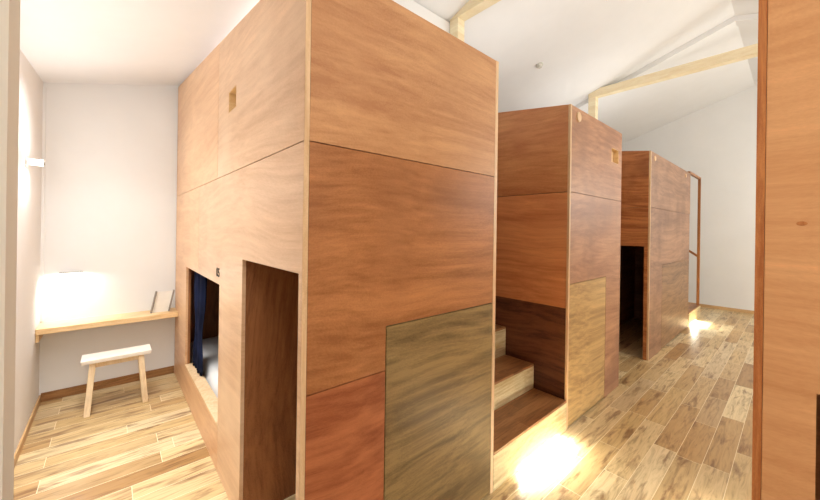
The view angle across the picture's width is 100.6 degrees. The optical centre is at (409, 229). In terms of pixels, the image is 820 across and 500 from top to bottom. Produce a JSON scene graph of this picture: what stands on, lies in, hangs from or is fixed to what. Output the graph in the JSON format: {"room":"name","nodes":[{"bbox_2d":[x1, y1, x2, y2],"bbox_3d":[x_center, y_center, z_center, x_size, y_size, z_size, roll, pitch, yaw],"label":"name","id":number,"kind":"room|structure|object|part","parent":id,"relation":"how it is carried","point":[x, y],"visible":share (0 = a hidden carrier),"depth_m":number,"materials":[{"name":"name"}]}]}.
{"room":"dormitory","nodes":[
{"label":"dormitory","id":0,"kind":"room"},
{"bbox_2d":[0,0,19,499],"bbox_3d":[-0.873,-0.620,0.556,0.304,4.261,0.100,1,0,-41],"label":"wall partition","id":1,"kind":"structure","parent":0,"point":[9,9],"depth_m":0.63,"materials":[{"name":"grey paint"}]},
{"bbox_2d":[14,50,42,452],"bbox_3d":[-0.357,-0.682,-0.336,0.100,4.400,8.580,1,0,-41],"label":"wall","id":2,"kind":"structure","parent":0,"point":[30,83],"depth_m":2.46,"materials":[{"name":"white paint"}]},
{"bbox_2d":[14,395,40,467],"bbox_3d":[-2.112,1.464,1.710,0.012,0.060,3.230,1,0,-41],"label":"baseboard","id":3,"kind":"structure","parent":2,"relation":"attached to","point":[32,416],"depth_m":2.43,"materials":[{"name":"brown wood"}]},
{"bbox_2d":[25,157,44,165],"bbox_3d":[-2.626,-0.474,2.385,0.092,0.060,0.060,1,0,-41],"label":"wall sconce","id":4,"kind":"object","parent":2,"relation":"attached to","point":[28,161],"visible":1,"depth_m":2.37,"materials":[{"name":"metal"}]},
{"bbox_3d":[-2.624,-0.474,2.387,0.073,0.044,0.044,1,0,-41],"label":"lamp shade","id":5,"kind":"part","parent":4,"relation":"part of","materials":[{"name":"white"}]},
{"bbox_2d":[39,82,178,394],"bbox_3d":[0.465,-0.083,6.175,9.747,3.224,0.100,1,0,-41],"label":"wall","id":6,"kind":"structure","parent":0,"point":[111,149],"depth_m":3.20,"materials":[{"name":"white paint"}]},
{"bbox_2d":[40,87,45,320],"bbox_3d":[-3.147,-0.221,2.917,0.018,2.000,0.018,1,0,-41],"label":"trim","id":7,"kind":"structure","parent":6,"relation":"attached to","point":[44,88],"depth_m":2.91,"materials":[{"name":"white paint"}]},
{"bbox_2d":[59,271,82,274],"bbox_3d":[-3.014,0.382,3.026,0.150,0.022,0.039,1,0,-41],"label":"reading lamp","id":8,"kind":"object","parent":6,"relation":"attached to","point":[69,272],"visible":1,"depth_m":3.02,"materials":[{"name":"metal"}]},
{"bbox_2d":[35,307,177,342],"bbox_3d":[-2.729,0.860,3.137,0.957,0.110,0.259,1,0,-41],"label":"desk","id":9,"kind":"object","parent":6,"relation":"attached to","point":[116,319],"visible":1,"depth_m":3.02,"materials":[{"name":"brown wood"}]},
{"bbox_2d":[150,290,174,312],"bbox_3d":[-2.450,0.706,3.368,0.194,0.205,0.040,1,0,-41],"label":"stand","id":10,"kind":"object","parent":9,"relation":"on","point":[162,300],"visible":1,"depth_m":3.36,"materials":[{"name":"white paint"}]},
{"bbox_2d":[41,366,173,401],"bbox_3d":[-2.815,1.446,3.234,0.946,0.075,0.012,1,0,-41],"label":"baseboard","id":11,"kind":"structure","parent":6,"relation":"attached to","point":[46,396],"depth_m":3.19,"materials":[{"name":"brown wood"}]},
{"bbox_2d":[20,0,259,85],"bbox_3d":[-1.573,-1.276,2.151,1.347,0.713,3.230,1,0,-41],"label":"ceiling","id":12,"kind":"structure","parent":0,"point":[127,42],"depth_m":2.17,"materials":[{"name":"paint"}]},
{"bbox_2d":[13,307,753,499],"bbox_3d":[3.308,1.594,2.916,9.947,0.050,8.780,1,0,-41],"label":"floor","id":13,"kind":"structure","parent":0,"point":[677,424],"depth_m":2.44,"materials":[{"name":"brown wood"}]},
{"bbox_2d":[80,344,151,417],"bbox_3d":[-2.497,1.268,2.904,0.451,0.440,0.234,1,0,-41],"label":"stool","id":14,"kind":"object","parent":13,"relation":"on","point":[99,359],"visible":1,"depth_m":2.86,"materials":[{"name":"brown wood"}]},
{"bbox_3d":[-2.623,1.284,2.790,0.069,0.405,0.229,1,0,-41],"label":"leg","id":15,"kind":"part","parent":14,"relation":"part of","materials":[{"name":"brown wood"}]},
{"bbox_3d":[-2.506,1.066,2.917,0.451,0.035,0.198,1,0,-41],"label":"seat","id":16,"kind":"part","parent":14,"relation":"part of","materials":[{"name":"beige wood"}]},
{"bbox_3d":[-2.369,1.288,3.014,0.071,0.405,0.229,1,0,-41],"label":"leg","id":17,"kind":"part","parent":14,"relation":"part of","materials":[{"name":"brown wood"}]},
{"bbox_2d":[174,0,498,499],"bbox_3d":[-0.965,0.022,2.761,1.180,2.974,3.110,1,0,-41],"label":"cabin","id":18,"kind":"object","parent":13,"relation":"on","point":[337,159],"visible":0.99,"depth_m":1.59,"materials":[{"name":"brown wood"}]},
{"bbox_3d":[-1.810,0.580,2.837,0.018,1.831,1.886,1,0,-41],"label":"panel","id":19,"kind":"part","parent":18,"relation":"part of","materials":[{"name":"brown wood"}]},
{"bbox_3d":[-1.818,-0.908,2.869,0.018,1.137,1.799,1,0,-41],"label":"panel","id":20,"kind":"part","parent":18,"relation":"part of","materials":[{"name":"brown wood"}]},
{"bbox_3d":[-1.578,1.218,2.609,0.080,0.016,1.228,1,0,-41],"label":"window sill","id":21,"kind":"part","parent":18,"relation":"part of","materials":[{"name":"beige wood"}]},
{"bbox_2d":[190,336,218,397],"bbox_3d":[-1.204,1.232,3.052,1.050,0.148,2.250,1,0,-41],"label":"mattress","id":22,"kind":"object","parent":18,"relation":"on","point":[210,345],"visible":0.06,"depth_m":3.03,"materials":[{"name":"white fabric"}]},
{"bbox_3d":[-1.978,0.035,3.927,1.122,2.920,0.020,1,0,-41],"label":"panel","id":23,"kind":"part","parent":18,"relation":"part of","materials":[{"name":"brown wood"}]},
{"bbox_3d":[-1.010,0.592,1.927,0.018,1.831,1.899,1,0,-41],"label":"panel","id":24,"kind":"part","parent":18,"relation":"part of","materials":[{"name":"brown wood"}]},
{"bbox_3d":[-0.793,-0.758,1.703,0.018,0.866,1.301,1,0,-41],"label":"panel","id":25,"kind":"part","parent":18,"relation":"part of","materials":[{"name":"brown wood"}]},
{"bbox_3d":[-0.434,0.777,2.160,1.122,1.480,0.030,1,0,-41],"label":"partition panel","id":26,"kind":"part","parent":18,"relation":"part of","materials":[{"name":"brown wood"}]},
{"bbox_3d":[-0.252,1.060,1.345,0.355,0.916,0.018,1,0,-41],"label":"panel","id":27,"kind":"part","parent":18,"relation":"part of","materials":[{"name":"red wood"}]},
{"bbox_3d":[0.052,0.145,1.600,1.129,0.913,0.018,1,0,-41],"label":"panel","id":28,"kind":"part","parent":18,"relation":"part of","materials":[{"name":"brown wood"}]},
{"bbox_3d":[0.063,-0.650,1.600,1.129,0.669,0.018,1,0,-41],"label":"panel","id":29,"kind":"part","parent":18,"relation":"part of","materials":[{"name":"orange wood"}]},
{"bbox_3d":[-1.608,0.296,2.692,0.012,0.012,2.327,1,0,-41],"label":"curtain rod","id":30,"kind":"object","parent":18,"relation":"attached to","visible":0},
{"bbox_2d":[193,272,206,375],"bbox_3d":[-1.795,0.749,2.895,0.040,0.902,0.444,1,0,-41],"label":"curtain","id":31,"kind":"object","parent":30,"relation":"hanging from","point":[200,282],"visible":0.88,"depth_m":2.84,"materials":[{"name":"blue fabric"}]},
{"bbox_2d":[493,324,566,491],"bbox_3d":[0.459,1.079,2.746,0.952,0.900,1.183,1,0,-41],"label":"staircase","id":32,"kind":"structure","parent":13,"relation":"on","point":[523,425],"depth_m":2.46,"materials":[{"name":"brown wood"}]},
{"bbox_2d":[517,435,558,470],"bbox_3d":[0.890,1.520,2.333,0.550,0.012,0.012,1,0,-41],"label":"light","id":33,"kind":"object","parent":32,"relation":"attached to","point":[557,436],"visible":1,"depth_m":2.31,"materials":[{"name":"white"}]},
{"bbox_2d":[495,104,621,429],"bbox_3d":[0.637,0.045,4.166,1.160,2.974,3.116,1,0,-41],"label":"cabin","id":34,"kind":"object","parent":13,"relation":"on","point":[558,233],"visible":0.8,"depth_m":2.86,"materials":[{"name":"brown wood"}]},
{"bbox_3d":[0.195,1.061,3.807,0.016,0.928,3.088,1,0,-41],"label":"panel","id":35,"kind":"part","parent":34,"relation":"part of","materials":[{"name":"brown wood"}]},
{"bbox_3d":[0.198,0.143,3.799,0.018,0.901,3.086,1,0,-41],"label":"panel","id":36,"kind":"part","parent":34,"relation":"part of","materials":[{"name":"brown wood"}]},
{"bbox_3d":[0.212,-0.880,3.799,0.018,1.137,3.086,1,0,-41],"label":"panel","id":37,"kind":"part","parent":34,"relation":"part of","materials":[{"name":"brown wood"}]},
{"bbox_3d":[1.655,0.629,3.016,1.134,1.831,0.018,1,0,-41],"label":"panel","id":38,"kind":"part","parent":34,"relation":"part of","materials":[{"name":"brown wood"}]},
{"bbox_3d":[1.672,-0.626,3.016,1.134,0.671,0.018,1,0,-41],"label":"panel","id":39,"kind":"part","parent":34,"relation":"part of","materials":[{"name":"brown wood"}]},
{"bbox_2d":[619,151,690,360],"bbox_3d":[2.697,0.074,5.979,2.290,2.974,3.116,1,0,-41],"label":"cabin","id":40,"kind":"object","parent":13,"relation":"on","point":[655,192],"visible":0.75,"depth_m":4.47,"materials":[{"name":"brown wood"}]},
{"bbox_3d":[3.201,0.828,5.403,2.240,1.480,0.030,1,0,-41],"label":"partition panel","id":41,"kind":"part","parent":40,"relation":"part of","materials":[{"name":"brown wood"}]},
{"bbox_3d":[1.828,0.631,5.238,0.018,1.831,3.086,1,0,-41],"label":"panel","id":42,"kind":"part","parent":40,"relation":"part of","materials":[{"name":"brown wood"}]},
{"bbox_3d":[1.849,-0.857,5.238,0.018,1.137,3.086,1,0,-41],"label":"panel","id":43,"kind":"part","parent":40,"relation":"part of","materials":[{"name":"brown wood"}]},
{"bbox_3d":[3.541,0.099,6.738,0.020,2.946,3.090,1,0,-41],"label":"panel","id":44,"kind":"part","parent":40,"relation":"part of","materials":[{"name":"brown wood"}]},
{"bbox_3d":[3.704,0.657,4.819,2.234,1.831,0.018,1,0,-41],"label":"panel","id":45,"kind":"part","parent":40,"relation":"part of","materials":[{"name":"brown wood"}]},
{"bbox_3d":[3.733,-0.597,4.829,2.264,0.671,0.018,1,0,-41],"label":"panel","id":46,"kind":"part","parent":40,"relation":"part of","materials":[{"name":"brown wood"}]},
{"bbox_2d":[688,303,699,326],"bbox_3d":[4.564,1.137,6.357,1.026,0.900,1.183,1,0,-41],"label":"staircase","id":47,"kind":"structure","parent":13,"relation":"on","point":[693,309],"depth_m":5.90,"materials":[{"name":"brown wood"}]},
{"bbox_2d":[687,171,700,304],"bbox_3d":[4.562,0.198,6.321,0.965,2.322,1.138,1,0,-41],"label":"stair railing","id":48,"kind":"object","parent":47,"relation":"on","point":[697,255],"visible":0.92,"depth_m":6.20,"materials":[{"name":"brown wood"}]},
{"bbox_3d":[4.941,-0.941,5.909,0.965,0.035,0.040,1,0,-41],"label":"rail","id":49,"kind":"part","parent":48,"relation":"part of","materials":[{"name":"brown wood"}]},
{"bbox_3d":[5.274,0.225,6.216,0.035,2.287,0.040,1,0,-41],"label":"post","id":50,"kind":"part","parent":48,"relation":"part of","materials":[{"name":"brown wood"}]},
{"bbox_2d":[752,0,819,499],"bbox_3d":[2.519,0.058,0.138,1.174,3.001,3.279,1,0,-41],"label":"cabin","id":51,"kind":"object","parent":13,"relation":"on","point":[786,363],"visible":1,"depth_m":0.94,"materials":[{"name":"brown wood"}]},
{"bbox_3d":[1.447,0.288,1.370,1.148,2.506,0.018,1,0,-41],"label":"panel","id":52,"kind":"part","parent":51,"relation":"part of","materials":[{"name":"brown wood"}]},
{"bbox_3d":[2.958,0.068,0.512,0.020,2.992,3.261,1,0,-41],"label":"panel","id":53,"kind":"part","parent":51,"relation":"part of","materials":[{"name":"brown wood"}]},
{"bbox_2d":[392,0,449,33],"bbox_3d":[-0.220,-1.754,3.155,1.880,0.988,0.060,1,0,-41],"label":"wall","id":54,"kind":"structure","parent":0,"point":[411,5],"depth_m":3.44,"materials":[{"name":"white paint"}]},
{"bbox_2d":[413,0,758,143],"bbox_3d":[3.360,-2.092,2.916,9.747,1.596,8.580,1,0,-41],"label":"ceiling","id":55,"kind":"structure","parent":0,"point":[583,47],"depth_m":4.68,"materials":[{"name":"paint"}]},
{"bbox_2d":[450,0,500,41],"bbox_3d":[2.014,-1.719,1.947,0.120,1.260,4.695,1,0,-41],"label":"roof truss","id":56,"kind":"object","parent":55,"relation":"attached to","point":[471,8],"visible":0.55,"depth_m":3.54,"materials":[{"name":"brown wood"}]},
{"bbox_3d":[0.501,-1.678,3.666,0.110,1.135,0.115,1,0,-41],"label":"post","id":57,"kind":"part","parent":56,"relation":"part of","materials":[{"name":"yellow wood"}]},
{"bbox_2d":[536,62,542,68],"bbox_3d":[1.786,-2.263,4.697,0.100,0.066,0.098,1,0,-41],"label":"smoke detector","id":58,"kind":"object","parent":55,"relation":"attached to","point":[539,65],"visible":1,"depth_m":4.67,"materials":[{"name":"white plastic"}]},
{"bbox_2d":[575,13,757,109],"bbox_3d":[4.439,-2.344,4.409,0.160,0.942,5.200,1,0,-41],"label":"trim","id":59,"kind":"structure","parent":55,"relation":"attached to","point":[749,19],"depth_m":4.84,"materials":[{"name":"paint"}]},
{"bbox_2d":[588,43,757,119],"bbox_3d":[4.529,-1.684,4.053,0.120,1.260,4.535,1,0,-41],"label":"roof truss","id":60,"kind":"object","parent":55,"relation":"attached to","point":[751,51],"visible":0.49,"depth_m":4.87,"materials":[{"name":"brown wood"}]},
{"bbox_3d":[3.069,-1.642,5.713,0.110,1.135,0.115,1,0,-41],"label":"post","id":61,"kind":"part","parent":60,"relation":"part of","materials":[{"name":"yellow wood"}]},
{"bbox_2d":[622,86,756,310],"bbox_3d":[7.035,-0.579,6.168,0.100,4.400,8.580,1,0,-41],"label":"wall","id":62,"kind":"structure","parent":0,"point":[716,142],"depth_m":6.91,"materials":[{"name":"white paint"}]},
{"bbox_2d":[688,302,753,313],"bbox_3d":[6.369,1.582,6.807,0.012,0.060,6.780,1,0,-41],"label":"baseboard","id":63,"kind":"structure","parent":62,"relation":"attached to","point":[701,305],"depth_m":6.82,"materials":[{"name":"brown wood"}]}
]}

